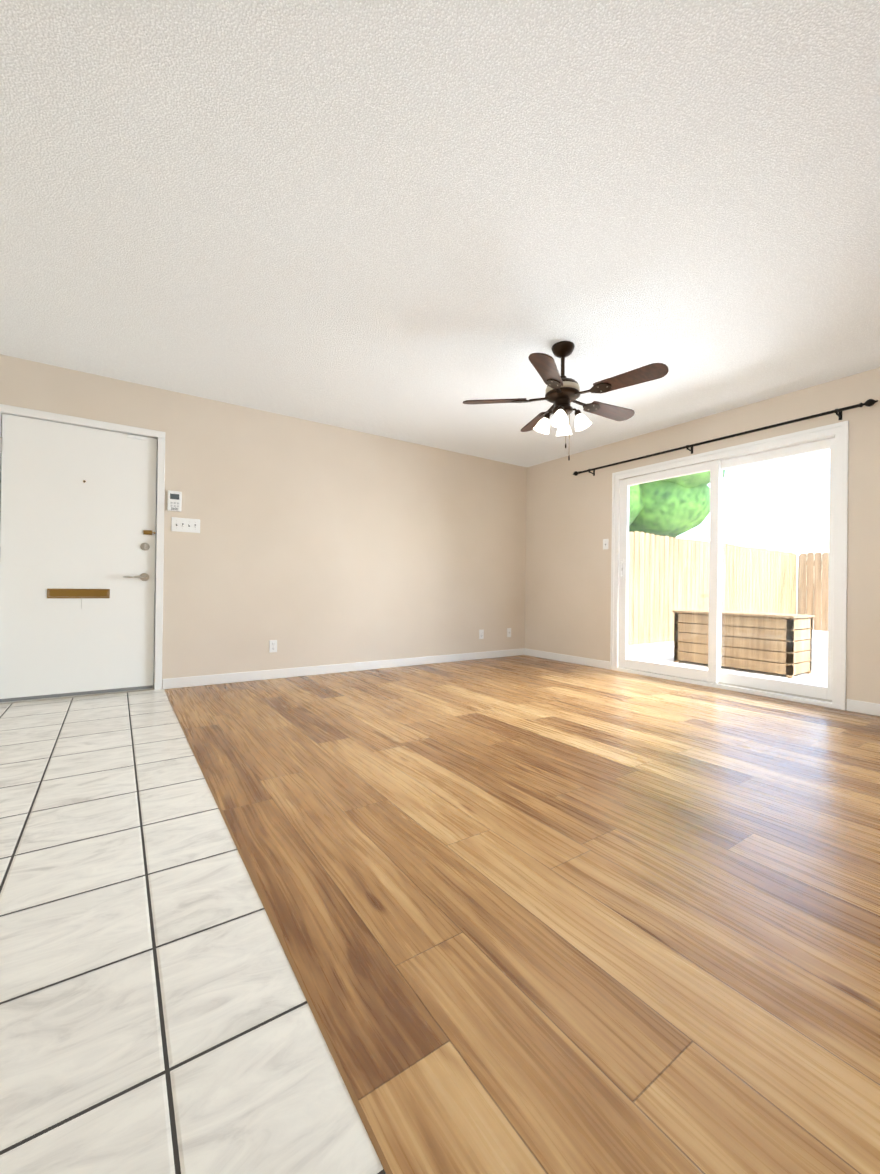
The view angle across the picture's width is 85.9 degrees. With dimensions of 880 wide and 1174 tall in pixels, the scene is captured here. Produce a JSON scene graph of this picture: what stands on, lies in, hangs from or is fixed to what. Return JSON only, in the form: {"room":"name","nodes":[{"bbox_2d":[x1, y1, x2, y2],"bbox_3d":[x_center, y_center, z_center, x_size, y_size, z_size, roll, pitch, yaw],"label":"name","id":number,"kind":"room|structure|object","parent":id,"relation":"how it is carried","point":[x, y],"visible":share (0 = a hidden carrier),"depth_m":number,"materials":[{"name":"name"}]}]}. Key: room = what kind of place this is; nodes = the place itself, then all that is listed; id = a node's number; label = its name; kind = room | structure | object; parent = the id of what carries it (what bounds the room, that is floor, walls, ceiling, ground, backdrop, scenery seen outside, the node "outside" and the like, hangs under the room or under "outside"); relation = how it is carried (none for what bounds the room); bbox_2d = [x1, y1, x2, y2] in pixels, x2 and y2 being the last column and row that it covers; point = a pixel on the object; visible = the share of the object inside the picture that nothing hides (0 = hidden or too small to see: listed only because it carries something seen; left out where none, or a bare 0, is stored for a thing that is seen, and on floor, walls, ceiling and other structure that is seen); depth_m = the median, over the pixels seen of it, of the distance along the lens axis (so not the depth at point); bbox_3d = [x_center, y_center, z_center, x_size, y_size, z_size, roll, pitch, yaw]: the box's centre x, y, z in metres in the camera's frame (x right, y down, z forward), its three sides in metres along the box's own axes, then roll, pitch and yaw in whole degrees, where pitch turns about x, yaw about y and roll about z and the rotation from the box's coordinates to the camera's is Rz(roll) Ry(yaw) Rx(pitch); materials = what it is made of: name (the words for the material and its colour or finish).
{"room":"empty living room","nodes":[
{"label":"empty living room","id":0,"kind":"room"},
{"bbox_2d":[0,689,385,1173],"bbox_3d":[-0.984,0.894,0.715,1.470,0.100,6.950,1,0,-34],"label":"floor","id":1,"kind":"structure","parent":0,"point":[156,1016],"depth_m":1.02,"materials":[{"name":"white tile"}]},
{"bbox_2d":[0,354,526,678],"bbox_3d":[-1.147,-0.372,4.718,5.700,2.450,0.150,1,0,-34],"label":"wall","id":2,"kind":"structure","parent":0,"point":[311,543],"depth_m":4.55,"materials":[{"name":"paint"}]},
{"bbox_2d":[0,414,156,701],"bbox_3d":[-2.705,-0.199,3.575,0.947,2.031,0.106,1,0,-34],"label":"entry door","id":3,"kind":"structure","parent":2,"relation":"in","point":[77,548],"depth_m":3.55,"materials":[{"name":"white paint"}]},
{"bbox_2d":[0,404,164,704],"bbox_3d":[-2.732,-0.221,3.622,1.050,2.100,0.166,1,0,-34],"label":"door frame","id":4,"kind":"structure","parent":2,"relation":"attached to","point":[159,436],"depth_m":3.82,"materials":[{"name":"white paint"},{"name":"wood"}]},
{"bbox_2d":[167,490,181,511],"bbox_3d":[-2.187,-0.708,3.894,0.100,0.164,0.029,1,0,-34],"label":"intercom","id":5,"kind":"object","parent":2,"relation":"attached to","point":[174,499],"visible":1,"depth_m":3.88,"materials":[{"name":"white plastic"}]},
{"bbox_2d":[171,517,199,532],"bbox_3d":[-2.124,-0.515,3.946,0.208,0.115,0.017,1,0,-34],"label":"light switch","id":6,"kind":"object","parent":2,"relation":"attached to","point":[185,525],"visible":1,"depth_m":3.94,"materials":[{"name":"white plastic"}]},
{"bbox_2d":[269,640,276,652],"bbox_3d":[-1.538,0.547,4.359,0.070,0.114,0.010,1,0,-34],"label":"electrical outlet","id":7,"kind":"object","parent":2,"relation":"attached to","point":[272,645],"visible":1,"depth_m":4.35,"materials":[{"name":"white plastic"}]},
{"bbox_2d":[162,648,524,688],"bbox_3d":[-0.578,0.818,5.017,4.095,0.085,0.013,1,0,-34],"label":"baseboard","id":8,"kind":"structure","parent":2,"relation":"attached to","point":[181,682],"depth_m":4.62,"materials":[{"name":"white wood"}]},
{"bbox_2d":[479,629,483,638],"bbox_3d":[0.506,0.577,5.762,0.070,0.114,0.010,1,0,-34],"label":"electrical outlet","id":9,"kind":"object","parent":2,"relation":"attached to","point":[481,634],"visible":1,"depth_m":5.76,"materials":[{"name":"white plastic"}]},
{"bbox_2d":[507,628,510,636],"bbox_3d":[0.883,0.582,6.016,0.070,0.114,0.016,1,0,-34],"label":"outlet","id":10,"kind":"object","parent":2,"relation":"attached to","point":[508,632],"visible":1,"depth_m":6.01,"materials":[{"name":"white plastic"}]},
{"bbox_2d":[0,0,879,466],"bbox_3d":[0.793,-1.640,1.918,5.700,0.120,6.950,1,0,-34],"label":"ceiling","id":11,"kind":"structure","parent":0,"point":[420,222],"depth_m":1.96,"materials":[{"name":"white paint"}]},
{"bbox_2d":[463,341,668,459],"bbox_3d":[0.843,-1.204,3.103,1.228,0.744,1.246,1,0,-34],"label":"ceiling fan","id":12,"kind":"object","parent":11,"relation":"hanging from","point":[562,392],"visible":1,"depth_m":3.03,"materials":[{"name":"brown wood"}]},
{"bbox_2d":[165,655,879,1173],"bbox_3d":[1.366,0.928,2.327,4.230,0.100,6.950,1,0,-34],"label":"floor","id":13,"kind":"structure","parent":0,"point":[535,915],"depth_m":1.29,"materials":[{"name":"laminate"}]},
{"bbox_2d":[164,689,392,1173],"bbox_3d":[-0.377,0.852,1.131,0.008,0.002,6.650,1,0,-34],"label":"transition strip","id":14,"kind":"object","parent":13,"relation":"on","point":[373,1139],"depth_m":0.96,"materials":[{"name":"brown"}]},
{"bbox_2d":[525,367,879,708],"bbox_3d":[3.107,-0.322,3.423,0.150,2.450,6.800,1,0,-34],"label":"wall","id":15,"kind":"structure","parent":0,"point":[568,569],"depth_m":4.82,"materials":[{"name":"paint"}]},
{"bbox_2d":[525,648,609,669],"bbox_3d":[1.474,0.846,5.634,0.013,0.085,1.292,1,0,-34],"label":"baseboard","id":16,"kind":"structure","parent":15,"relation":"attached to","point":[573,659],"depth_m":5.55,"materials":[{"name":"white wood"}]},
{"bbox_2d":[603,539,608,549],"bbox_3d":[1.809,-0.469,5.169,0.017,0.114,0.070,1,0,-34],"label":"light switch","id":17,"kind":"object","parent":15,"relation":"attached to","point":[605,543],"visible":1,"depth_m":5.17,"materials":[{"name":"white plastic"}]},
{"bbox_2d":[573,399,877,475],"bbox_3d":[2.307,-1.284,4.378,0.111,0.080,2.650,1,0,-34],"label":"curtain rod","id":18,"kind":"object","parent":15,"relation":"attached to","point":[869,402],"visible":1,"depth_m":3.93,"materials":[{"name":"black metal"}]},
{"bbox_2d":[610,421,848,709],"bbox_3d":[2.462,-0.163,4.310,0.135,2.120,1.990,1,0,-34],"label":"sliding patio door","id":19,"kind":"structure","parent":15,"relation":"in","point":[839,432],"depth_m":3.70,"materials":[{"name":"white plastic"}]},
{"bbox_2d":[618,460,720,682],"bbox_3d":[2.194,-0.143,4.635,0.078,1.996,1.010,1,0,-34],"label":"sliding door","id":20,"kind":"structure","parent":19,"relation":"attached to","point":[711,674],"depth_m":4.53,"materials":[{"name":"white plastic"}]},
{"bbox_2d":[719,438,834,699],"bbox_3d":[2.752,-0.138,3.945,0.040,1.996,0.920,1,0,-34],"label":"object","id":21,"kind":"structure","parent":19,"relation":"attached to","point":[814,690],"depth_m":3.84,"materials":[{"name":"white plastic"}]},
{"bbox_2d":[846,699,879,715],"bbox_3d":[3.917,0.868,2.073,0.013,0.085,3.345,1,0,-34],"label":"baseboard","id":22,"kind":"structure","parent":15,"relation":"attached to","point":[870,708],"depth_m":3.37,"materials":[{"name":"white wood"}]},
{"label":"outside","id":23,"kind":"structure","parent":0,"visible":0},
{"bbox_2d":[628,620,827,686],"bbox_3d":[7.965,1.063,10.100,15.450,0.100,24.000,1,0,-34],"label":"ground","id":24,"kind":"structure","parent":23,"point":[665,660],"depth_m":6.08,"materials":[{"name":"concrete"}]},
{"bbox_2d":[629,469,724,537],"bbox_3d":[2.756,-1.392,8.895,3.715,4.774,4.323,1,0,-34],"label":"tree","id":25,"kind":"object","parent":24,"relation":"on","point":[683,486],"depth_m":8.05,"materials":[{"name":"green plant"}]},
{"bbox_2d":[628,531,796,645],"bbox_3d":[4.868,0.040,8.957,9.075,1.862,0.147,1,0,-34],"label":"fence","id":26,"kind":"object","parent":24,"relation":"on","point":[745,578],"depth_m":8.67,"materials":[{"name":"yellow wood"}]},
{"bbox_2d":[672,610,814,677],"bbox_3d":[3.510,0.622,5.555,0.590,0.645,1.290,1,0,-34],"label":"planter","id":27,"kind":"object","parent":24,"relation":"on","point":[799,638],"depth_m":5.22,"materials":[{"name":"brown wood"}]},
{"bbox_2d":[798,552,828,630],"bbox_3d":[11.818,0.123,7.138,0.147,1.862,10.765,1,0,-34],"label":"fence","id":28,"kind":"object","parent":24,"relation":"on","point":[820,587],"depth_m":11.24,"materials":[{"name":"brown wood"}]}
]}

